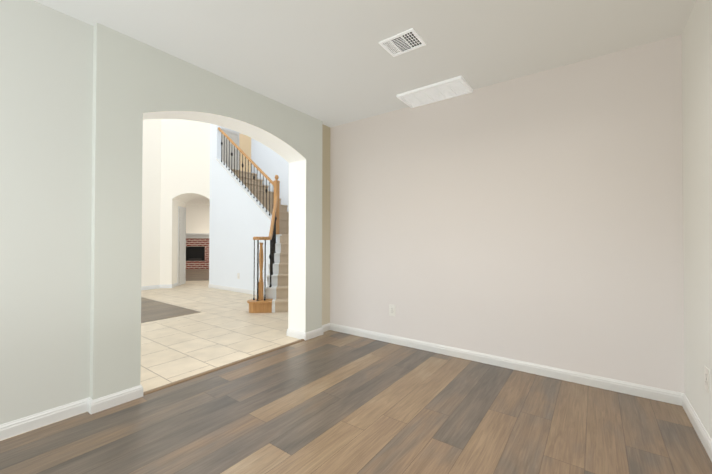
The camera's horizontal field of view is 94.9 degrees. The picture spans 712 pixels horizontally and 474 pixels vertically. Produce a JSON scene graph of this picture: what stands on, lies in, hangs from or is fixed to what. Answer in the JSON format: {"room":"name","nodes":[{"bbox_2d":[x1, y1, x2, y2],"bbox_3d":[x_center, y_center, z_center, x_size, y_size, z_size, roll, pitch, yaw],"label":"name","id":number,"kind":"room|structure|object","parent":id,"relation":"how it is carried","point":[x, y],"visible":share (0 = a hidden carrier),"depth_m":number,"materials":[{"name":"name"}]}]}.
{"room":"living room","nodes":[
{"label":"living room","id":0,"kind":"room"},
{"bbox_2d":[0,0,93,424],"bbox_3d":[-2.553,-0.153,1.520,0.115,2.740,2.097,0,-1,36],"label":"wall","id":1,"kind":"structure","parent":0,"point":[46,89],"depth_m":2.13,"materials":[{"name":"paint"}]},
{"bbox_2d":[0,398,87,440],"bbox_3d":[-2.502,1.171,1.467,0.020,0.090,2.097,0,-1,36],"label":"baseboard","id":2,"kind":"structure","parent":1,"relation":"attached to","point":[34,421],"depth_m":2.10,"materials":[{"name":"paint"}]},
{"bbox_2d":[141,119,160,286],"bbox_3d":[-6.764,-1.752,5.690,0.120,6.000,6.226,0,-1,36],"label":"wall","id":3,"kind":"structure","parent":0,"point":[151,197],"depth_m":7.99,"materials":[{"name":"paint"}]},
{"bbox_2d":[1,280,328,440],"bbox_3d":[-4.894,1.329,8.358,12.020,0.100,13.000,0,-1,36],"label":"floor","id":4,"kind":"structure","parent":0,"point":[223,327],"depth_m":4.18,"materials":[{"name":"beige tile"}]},
{"bbox_2d":[216,127,288,312],"bbox_3d":[-1.941,-0.748,6.998,4.208,4.042,2.345,0,-1,36],"label":"staircase","id":5,"kind":"structure","parent":4,"relation":"on","point":[272,297],"depth_m":6.67,"materials":[{"name":"wood"}]},
{"bbox_2d":[141,297,199,322],"bbox_3d":[-5.601,1.235,4.243,3.442,0.004,5.520,0,-1,36],"label":"floor","id":6,"kind":"structure","parent":0,"point":[152,310],"depth_m":5.49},
{"bbox_2d":[160,119,209,284],"bbox_3d":[-4.296,-1.716,8.723,1.318,6.000,0.920,0,-1,-9],"label":"wall","id":7,"kind":"structure","parent":0,"point":[185,161],"depth_m":8.24,"materials":[{"name":"paint"}]},
{"bbox_2d":[177,206,185,285],"bbox_3d":[-4.705,0.234,8.825,0.018,2.100,0.545,0,-1,-9],"label":"door frame","id":8,"kind":"structure","parent":7,"relation":"attached to","point":[181,266],"depth_m":8.82,"materials":[{"name":"paint"}]},
{"bbox_2d":[186,269,208,280],"bbox_3d":[-5.934,1.309,11.769,7.500,0.004,4.500,0,-1,-9],"label":"floor","id":9,"kind":"structure","parent":0,"point":[197,274],"depth_m":11.35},
{"bbox_2d":[186,233,208,268],"bbox_3d":[-6.781,0.584,13.666,1.980,1.487,0.500,0,-1,-9],"label":"fireplace","id":10,"kind":"object","parent":9,"relation":"on","point":[197,250],"visible":0.56,"depth_m":13.82,"materials":[{"name":"brick"}]},
{"bbox_2d":[185,198,209,232],"bbox_3d":[-5.895,-0.101,11.556,7.500,2.820,5.200,0,-1,-9],"label":"wall","id":11,"kind":"structure","parent":0,"point":[197,214],"depth_m":13.92,"materials":[{"name":"paint"}]},
{"bbox_2d":[90,23,321,399],"bbox_3d":[-1.256,-0.132,3.334,0.305,2.740,2.364,0,-1,36],"label":"wall","id":12,"kind":"structure","parent":0,"point":[136,83],"depth_m":2.51,"materials":[{"name":"paint"}]},
{"bbox_2d":[84,385,139,413],"bbox_3d":[-1.760,1.182,2.383,0.035,0.090,0.288,0,-1,36],"label":"baseboard","id":13,"kind":"structure","parent":12,"relation":"attached to","point":[100,404],"depth_m":2.35,"materials":[{"name":"paint"}]},
{"bbox_2d":[140,384,142,396],"bbox_3d":[-1.779,1.185,2.611,0.335,0.090,0.015,0,-1,36],"label":"baseboard","id":14,"kind":"structure","parent":12,"relation":"attached to","point":[141,388],"depth_m":2.51,"materials":[{"name":"paint"}]},
{"bbox_2d":[286,329,307,340],"bbox_3d":[-0.738,1.201,4.034,0.335,0.090,0.015,0,-1,36],"label":"baseboard","id":15,"kind":"structure","parent":12,"relation":"attached to","point":[291,333],"depth_m":4.01,"materials":[{"name":"paint"}]},
{"bbox_2d":[308,325,323,339],"bbox_3d":[-0.522,1.202,4.075,0.035,0.090,0.306,0,-1,36],"label":"baseboard","id":16,"kind":"structure","parent":12,"relation":"attached to","point":[317,332],"depth_m":4.08,"materials":[{"name":"paint"}]},
{"bbox_2d":[209,124,276,290],"bbox_3d":[-2.687,-1.722,7.654,2.503,6.000,0.120,0,-1,36],"label":"wall","id":17,"kind":"structure","parent":0,"point":[239,220],"depth_m":7.76,"materials":[{"name":"paint"}]},
{"bbox_2d":[141,281,258,295],"bbox_3d":[-4.159,1.199,4.660,6.196,0.090,7.696,0,-1,36],"label":"baseboard","id":18,"kind":"structure","parent":17,"relation":"attached to","point":[252,292],"depth_m":7.92,"materials":[{"name":"paint"}]},
{"bbox_2d":[239,133,250,171],"bbox_3d":[-3.906,-2.771,12.628,0.004,2.110,1.400,0,-1,36],"label":"wall","id":19,"kind":"structure","parent":0,"point":[245,143],"depth_m":12.25,"materials":[{"name":"beige paint"}]},
{"bbox_2d":[251,138,288,211],"bbox_3d":[-0.985,-1.716,7.840,4.805,6.000,0.120,0,-1,36],"label":"wall","id":20,"kind":"structure","parent":0,"point":[269,162],"depth_m":8.69,"materials":[{"name":"paint"}]},
{"bbox_2d":[322,124,329,324],"bbox_3d":[-0.468,-0.120,4.370,0.115,2.740,0.239,0,-1,36],"label":"wall","id":21,"kind":"structure","parent":0,"point":[325,224],"depth_m":4.36,"materials":[{"name":"paint"}]},
{"bbox_2d":[0,330,711,473],"bbox_3d":[-0.303,1.272,1.470,3.525,0.100,4.940,0,-1,36],"label":"floor","id":22,"kind":"structure","parent":0,"point":[331,402],"depth_m":2.13,"materials":[{"name":"wood"}]},
{"bbox_2d":[143,339,304,395],"bbox_3d":[-1.156,1.232,3.247,0.056,0.012,1.745,0,-1,36],"label":"trim","id":23,"kind":"structure","parent":22,"relation":"on","point":[207,372],"depth_m":3.02,"materials":[{"name":"brown wood"}]},
{"bbox_2d":[34,0,695,127],"bbox_3d":[-0.350,-1.618,1.538,3.660,0.200,4.940,0,-1,36],"label":"ceiling","id":24,"kind":"structure","parent":0,"point":[331,63],"depth_m":2.46,"materials":[{"name":"paint"}]},
{"bbox_2d":[379,28,425,56],"bbox_3d":[0.360,-1.496,2.534,0.290,0.020,0.235,0,-1,36],"label":"ceiling vent","id":25,"kind":"object","parent":24,"relation":"in","point":[403,42],"visible":0.98,"depth_m":2.53,"materials":[{"name":"white metal"}]},
{"bbox_2d":[396,75,472,107],"bbox_3d":[0.807,-1.483,3.377,0.686,0.026,0.356,0,-1,36],"label":"ceiling vent","id":26,"kind":"object","parent":24,"relation":"in","point":[443,90],"visible":1,"depth_m":3.33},
{"bbox_2d":[330,35,683,392],"bbox_3d":[1.069,-0.125,3.469,3.660,2.740,0.120,0,-1,36],"label":"wall","id":27,"kind":"structure","parent":0,"point":[536,218],"depth_m":2.99,"materials":[{"name":"paint"}]},
{"bbox_2d":[389,304,394,315],"bbox_3d":[0.427,0.863,3.848,0.082,0.132,0.006,0,-1,36],"label":"electrical outlet","id":28,"kind":"object","parent":27,"relation":"attached to","point":[391,310],"visible":1,"depth_m":3.85,"materials":[{"name":"white plastic"}]},
{"bbox_2d":[328,323,679,404],"bbox_3d":[1.018,1.199,3.407,3.410,0.090,0.015,0,-1,36],"label":"baseboard","id":29,"kind":"structure","parent":27,"relation":"attached to","point":[653,393],"depth_m":2.98,"materials":[{"name":"paint"}]},
{"bbox_2d":[682,0,711,438],"bbox_3d":[1.075,-0.155,0.478,0.120,2.740,4.700,0,-1,36],"label":"wall","id":30,"kind":"structure","parent":0,"point":[697,128],"depth_m":2.06,"materials":[{"name":"paint"}]},
{"bbox_2d":[680,393,711,461],"bbox_3d":[1.017,1.170,0.505,0.015,0.090,4.700,0,-1,36],"label":"baseboard","id":31,"kind":"structure","parent":30,"relation":"attached to","point":[704,437],"depth_m":2.05,"materials":[{"name":"paint"}]},
{"bbox_2d":[704,365,709,392],"bbox_3d":[2.042,0.827,1.903,0.006,0.132,0.082,0,-1,36],"label":"electrical outlet","id":32,"kind":"object","parent":30,"relation":"attached to","point":[706,377],"visible":1,"depth_m":1.90,"materials":[{"name":"white plastic"}]},
{"bbox_3d":[-1.637,-3.112,9.414,7.705,3.180,4.175,0,-1,36],"label":"wall","id":33,"kind":"structure","parent":0,"visible":0},
{"bbox_2d":[221,128,238,169],"bbox_3d":[-4.566,-2.782,11.680,0.060,2.110,0.910,0,-1,36],"label":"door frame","id":34,"kind":"structure","parent":33,"relation":"attached to","point":[233,136],"depth_m":11.81,"materials":[{"name":"paint"}]}
]}

